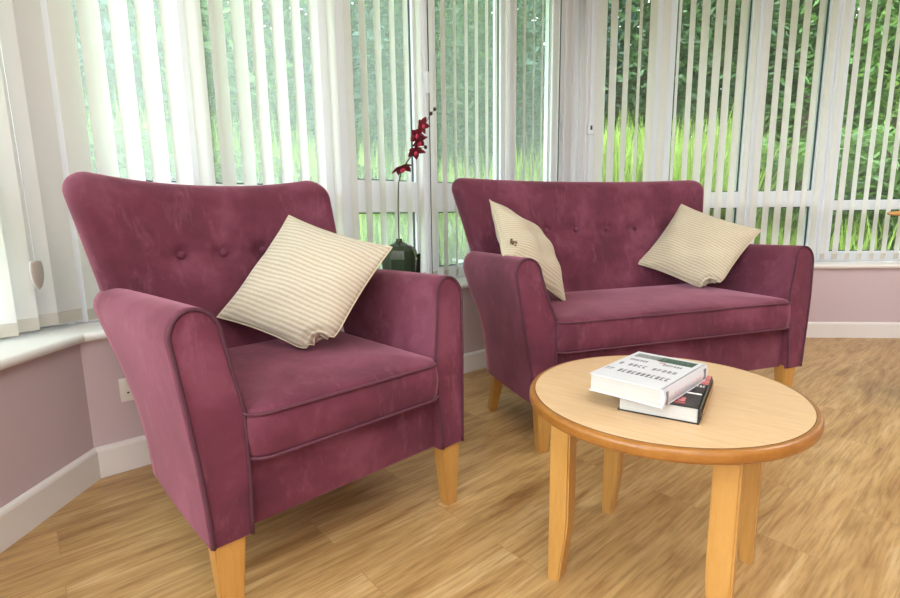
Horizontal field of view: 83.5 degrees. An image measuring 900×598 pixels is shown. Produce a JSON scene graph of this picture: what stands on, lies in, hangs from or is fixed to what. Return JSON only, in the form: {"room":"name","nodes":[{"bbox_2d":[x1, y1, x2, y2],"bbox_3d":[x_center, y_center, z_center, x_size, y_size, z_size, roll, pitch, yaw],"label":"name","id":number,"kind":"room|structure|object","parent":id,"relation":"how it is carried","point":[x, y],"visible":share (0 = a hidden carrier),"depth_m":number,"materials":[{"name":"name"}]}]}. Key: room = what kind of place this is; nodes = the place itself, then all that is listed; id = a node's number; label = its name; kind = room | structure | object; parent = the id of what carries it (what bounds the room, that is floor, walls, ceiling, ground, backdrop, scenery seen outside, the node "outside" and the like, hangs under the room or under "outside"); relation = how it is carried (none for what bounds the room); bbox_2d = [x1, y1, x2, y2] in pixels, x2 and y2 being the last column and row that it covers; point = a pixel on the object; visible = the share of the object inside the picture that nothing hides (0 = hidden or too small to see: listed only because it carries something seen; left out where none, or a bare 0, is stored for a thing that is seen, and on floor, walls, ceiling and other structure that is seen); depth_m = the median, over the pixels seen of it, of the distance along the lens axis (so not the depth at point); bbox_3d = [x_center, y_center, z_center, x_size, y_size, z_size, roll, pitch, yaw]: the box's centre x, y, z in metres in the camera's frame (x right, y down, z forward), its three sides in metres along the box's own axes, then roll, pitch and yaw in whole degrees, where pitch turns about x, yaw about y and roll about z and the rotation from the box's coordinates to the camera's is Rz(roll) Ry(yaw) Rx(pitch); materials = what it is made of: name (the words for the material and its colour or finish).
{"room":"sunroom","nodes":[
{"label":"sunroom","id":0,"kind":"room"},
{"bbox_2d":[0,343,93,507],"bbox_3d":[-1.417,0.900,-0.402,0.300,0.797,4.686,-1,9,1],"label":"wall","id":1,"kind":"structure","parent":0,"point":[45,425],"depth_m":1.55,"materials":[{"name":"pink paint"}]},
{"bbox_2d":[0,328,84,370],"bbox_3d":[-1.393,0.494,-0.476,0.301,0.030,4.672,-1,9,1],"label":"windowsill","id":2,"kind":"structure","parent":1,"relation":"on","point":[30,345],"depth_m":1.57,"materials":[{"name":"white paint"}]},
{"bbox_2d":[0,448,100,553],"bbox_3d":[-1.260,0.950,-0.463,0.018,0.112,4.551,-1,9,1],"label":"baseboard","id":3,"kind":"structure","parent":1,"relation":"attached to","point":[24,513],"depth_m":1.54,"materials":[{"name":"white paint"}]},
{"bbox_2d":[80,288,484,447],"bbox_3d":[-0.197,0.340,2.866,3.318,0.797,0.300,-9,12,-40],"label":"wall","id":4,"kind":"structure","parent":0,"point":[112,420],"depth_m":1.79,"materials":[{"name":"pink paint"}]},
{"bbox_2d":[118,377,133,401],"bbox_3d":[-1.122,0.318,1.844,0.146,0.088,0.014,-9,12,-40],"label":"wall socket","id":5,"kind":"object","parent":4,"relation":"attached to","point":[125,392],"visible":0.28,"depth_m":1.80,"materials":[{"name":"white plastic"}]},
{"bbox_2d":[45,276,468,341],"bbox_3d":[-0.182,-0.063,2.776,3.291,0.030,0.301,-9,12,-40],"label":"trim","id":6,"kind":"structure","parent":4,"relation":"on","point":[92,331],"depth_m":1.78,"materials":[{"name":"white paint"}]},
{"bbox_2d":[382,107,435,272],"bbox_3d":[-0.202,-0.509,2.554,0.355,0.923,0.179,-9,12,-40],"label":"potted orchid","id":7,"kind":"object","parent":6,"relation":"on","point":[403,256],"visible":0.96,"depth_m":2.50,"materials":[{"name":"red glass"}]},
{"bbox_2d":[95,349,486,477],"bbox_3d":[-0.090,0.399,2.759,3.057,0.112,0.018,-9,12,-40],"label":"baseboard","id":8,"kind":"structure","parent":4,"relation":"attached to","point":[132,453],"depth_m":1.83,"materials":[{"name":"white paint"}]},
{"bbox_2d":[40,0,578,326],"bbox_3d":[-0.291,-1.058,2.655,3.160,1.975,0.102,-9,12,-40],"label":"window","id":9,"kind":"structure","parent":4,"relation":"in","point":[570,100],"depth_m":2.81,"materials":[{"name":"white plastic"}]},
{"bbox_2d":[0,0,58,337],"bbox_3d":[-1.418,-0.509,-0.610,0.070,1.954,4.465,-1,9,1],"label":"vertical blind","id":10,"kind":"object","parent":9,"relation":"attached to","point":[24,307],"visible":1,"depth_m":1.61,"materials":[{"name":"white fabric"}]},
{"bbox_2d":[0,40,43,288],"bbox_3d":[-1.339,-0.912,1.458,0.060,1.790,0.046,-5,10,-25],"label":"weight","id":11,"kind":"object","parent":10,"relation":"hanging from","point":[36,269],"visible":1,"depth_m":1.58,"materials":[{"name":"grey plastic"}]},
{"bbox_2d":[12,0,82,323],"bbox_3d":[-1.356,-0.440,1.706,0.070,1.050,0.064,-9,12,-40],"label":"vertical blind","id":12,"kind":"object","parent":9,"relation":"attached to","point":[34,60],"depth_m":1.70,"materials":[{"name":"white fabric"}]},
{"bbox_2d":[46,0,119,177],"bbox_3d":[-1.267,-0.721,1.741,0.145,0.586,0.064,-9,12,-40],"label":"vertical blind","id":13,"kind":"object","parent":9,"relation":"attached to","point":[60,12],"depth_m":1.74,"materials":[{"name":"white fabric"}]},
{"bbox_2d":[76,229,99,320],"bbox_3d":[-1.297,-0.088,1.812,0.044,0.322,0.064,-9,12,-40],"label":"vertical blind","id":14,"kind":"object","parent":9,"relation":"attached to","point":[91,288],"depth_m":1.81,"materials":[{"name":"white fabric"}]},
{"bbox_2d":[107,0,145,180],"bbox_3d":[-1.172,-0.741,1.821,0.059,0.615,0.064,-9,12,-40],"label":"vertical blind","id":15,"kind":"object","parent":9,"relation":"attached to","point":[117,9],"depth_m":1.83,"materials":[{"name":"white fabric"}]},
{"bbox_2d":[133,0,170,183],"bbox_3d":[-1.110,-0.757,1.873,0.061,0.644,0.064,-9,12,-40],"label":"vertical blind","id":16,"kind":"object","parent":9,"relation":"attached to","point":[144,11],"depth_m":1.88,"materials":[{"name":"white fabric"}]},
{"bbox_2d":[158,0,193,184],"bbox_3d":[-1.051,-0.775,1.922,0.061,0.665,0.064,-9,12,-40],"label":"vertical blind","id":17,"kind":"object","parent":9,"relation":"attached to","point":[167,8],"depth_m":1.93,"materials":[{"name":"white fabric"}]},
{"bbox_2d":[183,0,215,185],"bbox_3d":[-0.988,-0.794,1.974,0.059,0.687,0.064,-9,12,-40],"label":"vertical blind","id":18,"kind":"object","parent":9,"relation":"attached to","point":[192,11],"depth_m":1.98,"materials":[{"name":"white fabric"}]},
{"bbox_2d":[207,0,236,185],"bbox_3d":[-0.924,-0.814,2.027,0.057,0.705,0.064,-9,12,-40],"label":"vertical blind","id":19,"kind":"object","parent":9,"relation":"attached to","point":[215,7],"depth_m":2.03,"materials":[{"name":"white fabric"}]},
{"bbox_2d":[230,0,256,185],"bbox_3d":[-0.861,-0.835,2.079,0.053,0.722,0.064,-9,12,-40],"label":"vertical blind","id":20,"kind":"object","parent":9,"relation":"attached to","point":[236,6],"depth_m":2.09,"materials":[{"name":"white fabric"}]},
{"bbox_2d":[249,0,273,184],"bbox_3d":[-0.804,-0.856,2.126,0.051,0.734,0.064,-9,12,-40],"label":"vertical blind","id":21,"kind":"object","parent":9,"relation":"attached to","point":[256,17],"depth_m":2.13,"materials":[{"name":"white fabric"}]},
{"bbox_2d":[270,0,293,182],"bbox_3d":[-0.738,-0.882,2.179,0.055,0.745,0.064,-9,12,-40],"label":"vertical blind","id":22,"kind":"object","parent":9,"relation":"attached to","point":[276,9],"depth_m":2.19,"materials":[{"name":"white fabric"}]},
{"bbox_2d":[289,0,309,180],"bbox_3d":[-0.677,-0.906,2.229,0.044,0.752,0.064,-9,12,-40],"label":"vertical blind","id":23,"kind":"object","parent":9,"relation":"attached to","point":[294,4],"depth_m":2.24,"materials":[{"name":"white fabric"}]},
{"bbox_2d":[308,0,326,190],"bbox_3d":[-0.614,-0.906,2.284,0.045,0.814,0.064,-9,12,-40],"label":"vertical blind","id":24,"kind":"object","parent":9,"relation":"attached to","point":[312,4],"depth_m":2.30,"materials":[{"name":"white fabric"}]},
{"bbox_2d":[325,0,344,235],"bbox_3d":[-0.551,-0.822,2.352,0.047,1.044,0.064,-9,12,-40],"label":"vertical blind","id":25,"kind":"object","parent":9,"relation":"attached to","point":[329,4],"depth_m":2.36,"materials":[{"name":"white fabric"}]},
{"bbox_2d":[342,0,359,239],"bbox_3d":[-0.487,-0.831,2.407,0.041,1.087,0.064,-9,12,-40],"label":"vertical blind","id":26,"kind":"object","parent":9,"relation":"attached to","point":[345,3],"depth_m":2.42,"materials":[{"name":"white fabric"}]},
{"bbox_2d":[358,0,373,242],"bbox_3d":[-0.426,-0.841,2.459,0.038,1.124,0.064,-9,12,-40],"label":"vertical blind","id":27,"kind":"object","parent":9,"relation":"attached to","point":[361,3],"depth_m":2.47,"materials":[{"name":"white fabric"}]},
{"bbox_2d":[373,0,387,245],"bbox_3d":[-0.364,-0.850,2.512,0.038,1.162,0.064,-9,12,-40],"label":"vertical blind","id":28,"kind":"object","parent":9,"relation":"attached to","point":[376,4],"depth_m":2.53,"materials":[{"name":"white fabric"}]},
{"bbox_2d":[388,0,400,239],"bbox_3d":[-0.300,-0.885,2.562,0.034,1.155,0.064,-9,12,-40],"label":"vertical blind","id":29,"kind":"object","parent":9,"relation":"attached to","point":[390,2],"depth_m":2.57,"materials":[{"name":"white fabric"}]},
{"bbox_2d":[402,0,412,245],"bbox_3d":[-0.237,-0.886,2.617,0.033,1.211,0.064,-9,12,-40],"label":"vertical blind","id":30,"kind":"object","parent":9,"relation":"attached to","point":[404,2],"depth_m":2.63,"materials":[{"name":"white fabric"}]},
{"bbox_2d":[414,0,421,128],"bbox_3d":[-0.185,-1.203,2.615,0.037,0.623,0.064,-9,12,-40],"label":"vertical blind","id":31,"kind":"object","parent":9,"relation":"attached to","point":[416,2],"depth_m":2.63,"materials":[{"name":"white fabric"}]},
{"bbox_2d":[428,0,437,274],"bbox_3d":[-0.113,-0.841,2.733,0.038,1.422,0.064,-9,12,-40],"label":"vertical blind","id":32,"kind":"object","parent":9,"relation":"attached to","point":[430,2],"depth_m":2.75,"materials":[{"name":"white fabric"}]},
{"bbox_2d":[440,0,448,275],"bbox_3d":[-0.051,-0.854,2.785,0.033,1.455,0.064,-9,12,-40],"label":"vertical blind","id":33,"kind":"object","parent":9,"relation":"attached to","point":[442,2],"depth_m":2.80,"materials":[{"name":"white fabric"}]},
{"bbox_2d":[575,0,585,181],"bbox_3d":[0.956,-1.260,3.764,0.120,1.975,0.120,-1,9,0],"label":"trim","id":34,"kind":"structure","parent":4,"relation":"attached to","point":[582,28],"depth_m":3.66,"materials":[{"name":"white plastic"}]},
{"bbox_2d":[0,338,899,597],"bbox_3d":[2.155,0.873,0.417,6.997,0.120,6.895,-1,9,0],"label":"floor","id":35,"kind":"structure","parent":0,"point":[828,525],"depth_m":1.46,"materials":[{"name":"brown wood"}]},
{"bbox_2d":[62,171,463,597],"bbox_3d":[-0.521,0.137,1.548,0.899,1.038,0.845,-10,13,-43],"label":"armchair","id":36,"kind":"object","parent":35,"relation":"on","point":[244,426],"visible":0.83,"depth_m":1.38,"materials":[{"name":"fabric"}]},
{"bbox_2d":[217,215,392,348],"bbox_3d":[-0.459,-0.070,1.595,0.492,0.391,0.270,3,10,23],"label":"throw cushion","id":37,"kind":"object","parent":36,"relation":"on","point":[303,289],"visible":1,"depth_m":1.54,"materials":[{"name":"beige fabric"}]},
{"bbox_2d":[228,331,437,456],"bbox_3d":[-0.435,0.224,1.492,0.580,0.135,0.624,-10,13,-43],"label":"seat cushion","id":38,"kind":"object","parent":36,"relation":"on","point":[293,398],"depth_m":1.30,"materials":[{"name":"fabric"}]},
{"bbox_2d":[452,178,813,452],"bbox_3d":[0.817,-0.043,2.397,1.473,1.076,0.852,-4,10,-18],"label":"sofa","id":39,"kind":"object","parent":35,"relation":"on","point":[599,233],"visible":0.82,"depth_m":2.25,"materials":[{"name":"fabric"}]},
{"bbox_2d":[489,199,565,300],"bbox_3d":[0.340,-0.211,2.209,0.494,0.452,0.284,-7,11,-32],"label":"throw cushion","id":40,"kind":"object","parent":39,"relation":"on","point":[516,235],"visible":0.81,"depth_m":2.12,"materials":[{"name":"beige fabric"}]},
{"bbox_2d":[548,284,789,351],"bbox_3d":[0.854,0.050,2.305,1.180,0.145,0.624,-4,10,-18],"label":"seat cushion","id":41,"kind":"object","parent":39,"relation":"on","point":[592,317],"depth_m":2.06,"materials":[{"name":"fabric"}]},
{"bbox_2d":[638,204,761,286],"bbox_3d":[1.243,-0.277,2.537,0.261,0.405,0.498,-10,13,-43],"label":"throw cushion","id":42,"kind":"object","parent":39,"relation":"on","point":[699,249],"visible":1,"depth_m":2.48,"materials":[{"name":"beige fabric"}]},
{"bbox_2d":[529,355,824,597],"bbox_3d":[0.521,0.455,1.261,0.630,0.474,0.659,6,12,38],"label":"coffee table","id":43,"kind":"object","parent":35,"relation":"on","point":[750,420],"visible":0.9,"depth_m":1.07,"materials":[{"name":"brown wood"}]},
{"bbox_2d":[618,376,713,424],"bbox_3d":[0.501,0.214,1.158,0.166,0.036,0.238,5,11,32],"label":"book","id":44,"kind":"object","parent":43,"relation":"on","point":[691,406],"visible":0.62,"depth_m":1.06,"materials":[{"name":"black printed cover"},{"name":"white paper"},{"name":"red ink"}]},
{"bbox_2d":[589,351,707,408],"bbox_3d":[0.456,0.177,1.150,0.243,0.040,0.169,-10,13,-44],"label":"book","id":45,"kind":"object","parent":44,"relation":"on","point":[649,379],"visible":1,"depth_m":1.10,"materials":[{"name":"grey paper"}]},
{"bbox_2d":[635,353,662,360],"bbox_3d":[0.488,0.142,1.238,0.032,0.001,0.062,-10,13,-44],"label":"print","id":46,"kind":"object","parent":45,"relation":"on","point":[645,356],"depth_m":1.24,"materials":[{"name":"grey"}]},
{"bbox_2d":[666,391,668,404],"bbox_3d":[0.438,0.200,1.017,0.008,0.028,0.002,-10,13,-44],"label":"print","id":47,"kind":"object","parent":45,"relation":"attached to","point":[667,393],"depth_m":1.02},
{"bbox_2d":[659,358,697,367],"bbox_3d":[0.536,0.150,1.189,0.038,0.001,0.080,-10,13,-44],"label":"print","id":48,"kind":"object","parent":45,"relation":"on","point":[676,362],"depth_m":1.19,"materials":[{"name":"green paper"}]},
{"bbox_2d":[678,395,685,401],"bbox_3d":[0.494,0.209,1.082,0.024,0.001,0.052,5,11,32],"label":"print","id":49,"kind":"object","parent":44,"relation":"on","point":[683,398],"depth_m":1.07,"materials":[{"name":"red paper"}]},
{"bbox_2d":[701,376,711,384],"bbox_3d":[0.576,0.188,1.203,0.079,0.001,0.072,5,11,32],"label":"print","id":50,"kind":"object","parent":44,"relation":"on","point":[708,381],"depth_m":1.18,"materials":[{"name":"red paper"}]},
{"bbox_2d":[887,211,899,215],"bbox_3d":[2.361,0.064,2.152,0.760,0.905,0.474,-1,9,0],"label":"dining chair","id":51,"kind":"object","parent":35,"relation":"on","point":[896,213],"visible":1,"depth_m":2.26,"materials":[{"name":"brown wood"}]},
{"bbox_2d":[808,268,899,321],"bbox_3d":[3.151,0.152,3.708,4.427,0.797,0.300,0,9,5],"label":"wall","id":52,"kind":"structure","parent":0,"point":[860,294],"depth_m":3.55,"materials":[{"name":"pink paint"}]},
{"bbox_2d":[581,0,899,261],"bbox_3d":[3.151,-1.255,3.547,4.400,1.975,0.082,0,9,5],"label":"window","id":53,"kind":"structure","parent":52,"relation":"in","point":[592,18],"depth_m":3.62,"materials":[{"name":"white plastic"}]},
{"bbox_2d":[587,123,593,134],"bbox_3d":[1.030,-1.245,3.687,0.048,0.080,0.044,0,9,5],"label":"window latch","id":54,"kind":"structure","parent":53,"relation":"attached to","point":[590,126],"depth_m":3.67,"materials":[{"name":"white plastic"}]},
{"bbox_2d":[593,0,618,181],"bbox_3d":[1.100,-1.455,3.594,0.141,1.215,0.083,0,9,5],"label":"vertical blind","id":55,"kind":"object","parent":53,"relation":"attached to","point":[600,84],"depth_m":3.59,"materials":[{"name":"white fabric"}]},
{"bbox_2d":[619,0,631,181],"bbox_3d":[1.232,-1.450,3.584,0.038,1.207,0.083,0,9,5],"label":"vertical blind","id":56,"kind":"object","parent":53,"relation":"attached to","point":[628,2],"depth_m":3.59,"materials":[{"name":"white fabric"}]},
{"bbox_2d":[632,0,643,181],"bbox_3d":[1.321,-1.447,3.576,0.022,1.204,0.083,0,9,5],"label":"vertical blind","id":57,"kind":"object","parent":53,"relation":"attached to","point":[642,1],"depth_m":3.58,"materials":[{"name":"white fabric"}]},
{"bbox_2d":[642,0,671,181],"bbox_3d":[1.449,-1.445,3.565,0.141,1.202,0.083,0,9,5],"label":"vertical blind","id":58,"kind":"object","parent":53,"relation":"attached to","point":[667,14],"depth_m":3.57,"materials":[{"name":"white fabric"}]},
{"bbox_2d":[670,0,682,180],"bbox_3d":[1.578,-1.442,3.555,0.020,1.190,0.083,0,9,5],"label":"vertical blind","id":59,"kind":"object","parent":53,"relation":"attached to","point":[681,1],"depth_m":3.56,"materials":[{"name":"white fabric"}]},
{"bbox_2d":[681,0,696,179],"bbox_3d":[1.663,-1.443,3.547,0.040,1.181,0.083,0,9,5],"label":"vertical blind","id":60,"kind":"object","parent":53,"relation":"attached to","point":[693,2],"depth_m":3.55,"materials":[{"name":"white fabric"}]},
{"bbox_2d":[692,0,735,218],"bbox_3d":[1.829,-1.304,3.556,0.214,1.456,0.083,0,9,5],"label":"vertical blind","id":61,"kind":"object","parent":53,"relation":"attached to","point":[706,9],"depth_m":3.55,"materials":[{"name":"white fabric"}]},
{"bbox_2d":[725,0,748,221],"bbox_3d":[1.995,-1.287,3.544,0.049,1.467,0.083,0,9,5],"label":"vertical blind","id":62,"kind":"object","parent":53,"relation":"attached to","point":[745,3],"depth_m":3.55,"materials":[{"name":"white fabric"}]},
{"bbox_2d":[738,0,760,224],"bbox_3d":[2.078,-1.274,3.539,0.040,1.485,0.083,0,9,5],"label":"vertical blind","id":63,"kind":"object","parent":53,"relation":"attached to","point":[757,9],"depth_m":3.54,"materials":[{"name":"white fabric"}]},
{"bbox_2d":[749,0,773,227],"bbox_3d":[2.156,-1.261,3.534,0.047,1.504,0.083,0,9,5],"label":"vertical blind","id":64,"kind":"object","parent":53,"relation":"attached to","point":[769,6],"depth_m":3.53,"materials":[{"name":"white fabric"}]},
{"bbox_2d":[760,0,786,243],"bbox_3d":[2.241,-1.202,3.537,0.044,1.615,0.083,0,9,5],"label":"vertical blind","id":65,"kind":"object","parent":53,"relation":"attached to","point":[782,11],"depth_m":3.54,"materials":[{"name":"white fabric"}]},
{"bbox_2d":[771,0,799,244],"bbox_3d":[2.320,-1.197,3.531,0.048,1.619,0.083,0,9,5],"label":"vertical blind","id":66,"kind":"object","parent":53,"relation":"attached to","point":[795,3],"depth_m":3.53,"materials":[{"name":"white fabric"}]},
{"bbox_2d":[783,0,811,244],"bbox_3d":[2.401,-1.194,3.524,0.046,1.616,0.083,0,9,5],"label":"vertical blind","id":67,"kind":"object","parent":53,"relation":"attached to","point":[808,3],"depth_m":3.52,"materials":[{"name":"white fabric"}]},
{"bbox_2d":[796,0,825,244],"bbox_3d":[2.489,-1.192,3.517,0.039,1.612,0.083,0,9,5],"label":"vertical blind","id":68,"kind":"object","parent":53,"relation":"attached to","point":[822,2],"depth_m":3.52,"materials":[{"name":"white fabric"}]},
{"bbox_2d":[808,0,838,250],"bbox_3d":[2.571,-1.168,3.514,0.036,1.652,0.083,0,9,5],"label":"vertical blind","id":69,"kind":"object","parent":53,"relation":"attached to","point":[835,2],"depth_m":3.51,"materials":[{"name":"white fabric"}]},
{"bbox_2d":[819,0,851,259],"bbox_3d":[2.650,-1.134,3.512,0.033,1.712,0.083,0,9,5],"label":"vertical blind","id":70,"kind":"object","parent":53,"relation":"attached to","point":[848,3],"depth_m":3.51,"materials":[{"name":"white fabric"}]},
{"bbox_2d":[831,0,865,259],"bbox_3d":[2.737,-1.132,3.505,0.042,1.709,0.083,0,9,5],"label":"vertical blind","id":71,"kind":"object","parent":53,"relation":"attached to","point":[862,5],"depth_m":3.50,"materials":[{"name":"white fabric"}]},
{"bbox_2d":[844,0,877,259],"bbox_3d":[2.815,-1.130,3.499,0.034,1.706,0.083,0,9,5],"label":"vertical blind","id":72,"kind":"object","parent":53,"relation":"attached to","point":[874,5],"depth_m":3.50,"materials":[{"name":"white fabric"}]},
{"bbox_2d":[856,0,891,259],"bbox_3d":[2.900,-1.128,3.492,0.035,1.702,0.083,0,9,5],"label":"vertical blind","id":73,"kind":"object","parent":53,"relation":"attached to","point":[889,2],"depth_m":3.49,"materials":[{"name":"white fabric"}]},
{"bbox_2d":[868,7,899,259],"bbox_3d":[2.982,-1.105,3.488,0.031,1.657,0.083,0,9,5],"label":"vertical blind","id":74,"kind":"object","parent":53,"relation":"attached to","point":[897,42],"depth_m":3.50,"materials":[{"name":"white fabric"}]},
{"bbox_2d":[880,100,899,258],"bbox_3d":[3.061,-0.820,3.529,0.034,1.067,0.083,0,9,5],"label":"vertical blind","id":75,"kind":"object","parent":53,"relation":"attached to","point":[897,134],"depth_m":3.54,"materials":[{"name":"white fabric"}]},
{"bbox_2d":[806,322,899,337],"bbox_3d":[3.201,0.219,3.555,4.301,0.112,0.018,0,9,5],"label":"baseboard","id":76,"kind":"structure","parent":52,"relation":"attached to","point":[814,329],"depth_m":3.58,"materials":[{"name":"white paint"}]},
{"bbox_2d":[814,261,899,268],"bbox_3d":[3.149,-0.249,3.610,4.414,0.030,0.301,0,9,5],"label":"trim","id":77,"kind":"structure","parent":52,"relation":"on","point":[821,264],"depth_m":3.51,"materials":[{"name":"white paint"}]},
{"label":"outside","id":78,"kind":"structure","parent":0,"visible":0},
{"bbox_3d":[3.986,-0.973,7.957,40.000,1.300,32.000,-1,9,0],"label":"ground","id":79,"kind":"structure","parent":78,"visible":0},
{"bbox_2d":[72,0,168,130],"bbox_3d":[-4.282,-3.207,5.126,3.079,4.720,3.111,-1,9,0],"label":"tree","id":80,"kind":"object","parent":79,"relation":"on","point":[105,26],"visible":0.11,"depth_m":5.06,"materials":[{"name":"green plant"}]},
{"bbox_2d":[87,118,219,180],"bbox_3d":[-2.842,-0.703,4.228,1.890,1.573,1.932,-1,9,0],"label":"shrub","id":81,"kind":"object","parent":79,"relation":"on","point":[144,135],"visible":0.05,"depth_m":3.90,"materials":[{"name":"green plant"}]},
{"bbox_2d":[85,15,272,141],"bbox_3d":[-5.754,-3.380,9.143,6.909,5.140,1.288,-6,11,-30],"label":"hedge","id":82,"kind":"object","parent":79,"relation":"on","point":[211,102],"visible":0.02,"depth_m":9.49,"materials":[{"name":"green plant"}]},
{"bbox_2d":[74,0,312,151],"bbox_3d":[-3.121,-3.597,6.098,3.294,5.129,3.246,-1,9,-4],"label":"tree","id":83,"kind":"object","parent":79,"relation":"on","point":[203,3],"visible":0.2,"depth_m":5.71,"materials":[{"name":"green plant"}]},
{"bbox_2d":[213,148,316,183],"bbox_3d":[-2.083,-0.832,5.131,1.683,1.345,1.658,-1,9,0],"label":"shrub","id":84,"kind":"object","parent":79,"relation":"on","point":[239,174],"visible":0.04,"depth_m":4.74,"materials":[{"name":"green plant"}]},
{"bbox_2d":[201,0,436,158],"bbox_3d":[-1.853,-4.071,7.016,3.458,5.773,3.466,2,10,15],"label":"tree","id":85,"kind":"object","parent":79,"relation":"on","point":[355,35],"visible":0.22,"depth_m":6.45,"materials":[{"name":"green plant"}]},
{"bbox_2d":[317,164,406,241],"bbox_3d":[-0.920,-0.834,5.729,1.702,1.380,1.699,-1,9,0],"label":"shrub","id":86,"kind":"object","parent":79,"relation":"on","point":[358,165],"visible":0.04,"depth_m":5.42,"materials":[{"name":"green plant"}]},
{"bbox_2d":[274,1,543,178],"bbox_3d":[-0.480,-3.665,10.345,6.569,5.127,1.350,-1,9,-2],"label":"hedge","id":87,"kind":"object","parent":79,"relation":"on","point":[390,140],"visible":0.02,"depth_m":10.12,"materials":[{"name":"green plant"}]},
{"bbox_2d":[305,0,544,178],"bbox_3d":[-0.375,-3.795,7.480,3.448,5.527,3.476,3,10,24],"label":"tree","id":88,"kind":"object","parent":79,"relation":"on","point":[449,44],"visible":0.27,"depth_m":6.83,"materials":[{"name":"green plant"}]},
{"bbox_2d":[448,222,469,263],"bbox_3d":[0.266,-0.280,4.928,0.560,1.030,0.515,-4,10,-17],"label":"garden chair","id":89,"kind":"object","parent":79,"relation":"on","point":[453,260],"visible":0.03,"depth_m":5.00,"materials":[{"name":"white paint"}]},
{"bbox_2d":[82,79,899,268],"bbox_3d":[0.819,-1.363,5.911,14.102,2.869,4.151,-1,9,0],"label":"grass","id":90,"kind":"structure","parent":79,"relation":"on","point":[629,147],"depth_m":5.10,"materials":[{"name":"green plant"}]},
{"bbox_2d":[434,0,638,179],"bbox_3d":[1.115,-4.388,7.995,3.612,5.938,3.720,-1,9,0],"label":"tree","id":91,"kind":"object","parent":79,"relation":"on","point":[519,136],"visible":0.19,"depth_m":7.44,"materials":[{"name":"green plant"}]},
{"bbox_2d":[523,0,737,149],"bbox_3d":[2.722,-4.551,7.952,3.277,6.142,3.278,1,10,9],"label":"tree","id":92,"kind":"object","parent":79,"relation":"on","point":[632,82],"visible":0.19,"depth_m":7.46,"materials":[{"name":"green plant"}]},
{"bbox_2d":[608,0,819,146],"bbox_3d":[4.421,-4.847,8.320,3.484,6.329,3.470,-1,9,0],"label":"tree","id":93,"kind":"object","parent":79,"relation":"on","point":[773,44],"visible":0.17,"depth_m":7.76,"materials":[{"name":"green plant"}]},
{"bbox_2d":[605,7,892,175],"bbox_3d":[5.275,-3.781,10.726,7.419,5.129,1.324,4,10,25],"label":"hedge","id":94,"kind":"object","parent":79,"relation":"on","point":[694,105],"visible":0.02,"depth_m":9.96,"materials":[{"name":"green plant"}]},
{"bbox_2d":[713,136,863,243],"bbox_3d":[3.618,-0.986,5.815,1.849,1.795,1.850,5,11,31],"label":"shrub","id":95,"kind":"object","parent":79,"relation":"on","point":[800,161],"visible":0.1,"depth_m":5.26,"materials":[{"name":"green plant"}]},
{"bbox_2d":[706,0,899,149],"bbox_3d":[5.873,-4.740,8.153,3.487,6.149,3.476,2,10,19],"label":"tree","id":96,"kind":"object","parent":79,"relation":"on","point":[808,80],"visible":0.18,"depth_m":7.66,"materials":[{"name":"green plant"}]},
{"bbox_2d":[773,123,899,234],"bbox_3d":[4.874,-1.228,6.198,1.881,1.772,1.886,-1,9,0],"label":"shrub","id":97,"kind":"object","parent":79,"relation":"on","point":[866,136],"visible":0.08,"depth_m":5.66,"materials":[{"name":"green plant"}]},
{"bbox_2d":[783,0,899,149],"bbox_3d":[7.182,-4.629,7.774,3.648,6.133,3.675,0,9,7],"label":"tree","id":98,"kind":"object","parent":79,"relation":"on","point":[893,121],"visible":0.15,"depth_m":7.60,"materials":[{"name":"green plant"}]},
{"bbox_2d":[832,136,899,247],"bbox_3d":[5.149,-0.952,5.537,1.942,1.888,1.885,-1,9,0],"label":"shrub","id":99,"kind":"object","parent":79,"relation":"on","point":[877,152],"visible":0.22,"depth_m":5.32,"materials":[{"name":"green plant"}]},
{"bbox_2d":[872,1,899,99],"bbox_3d":[8.495,-4.254,7.432,3.708,5.616,3.684,-1,9,0],"label":"tree","id":100,"kind":"object","parent":79,"relation":"on","point":[893,46],"visible":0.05,"depth_m":8.17,"materials":[{"name":"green plant"}]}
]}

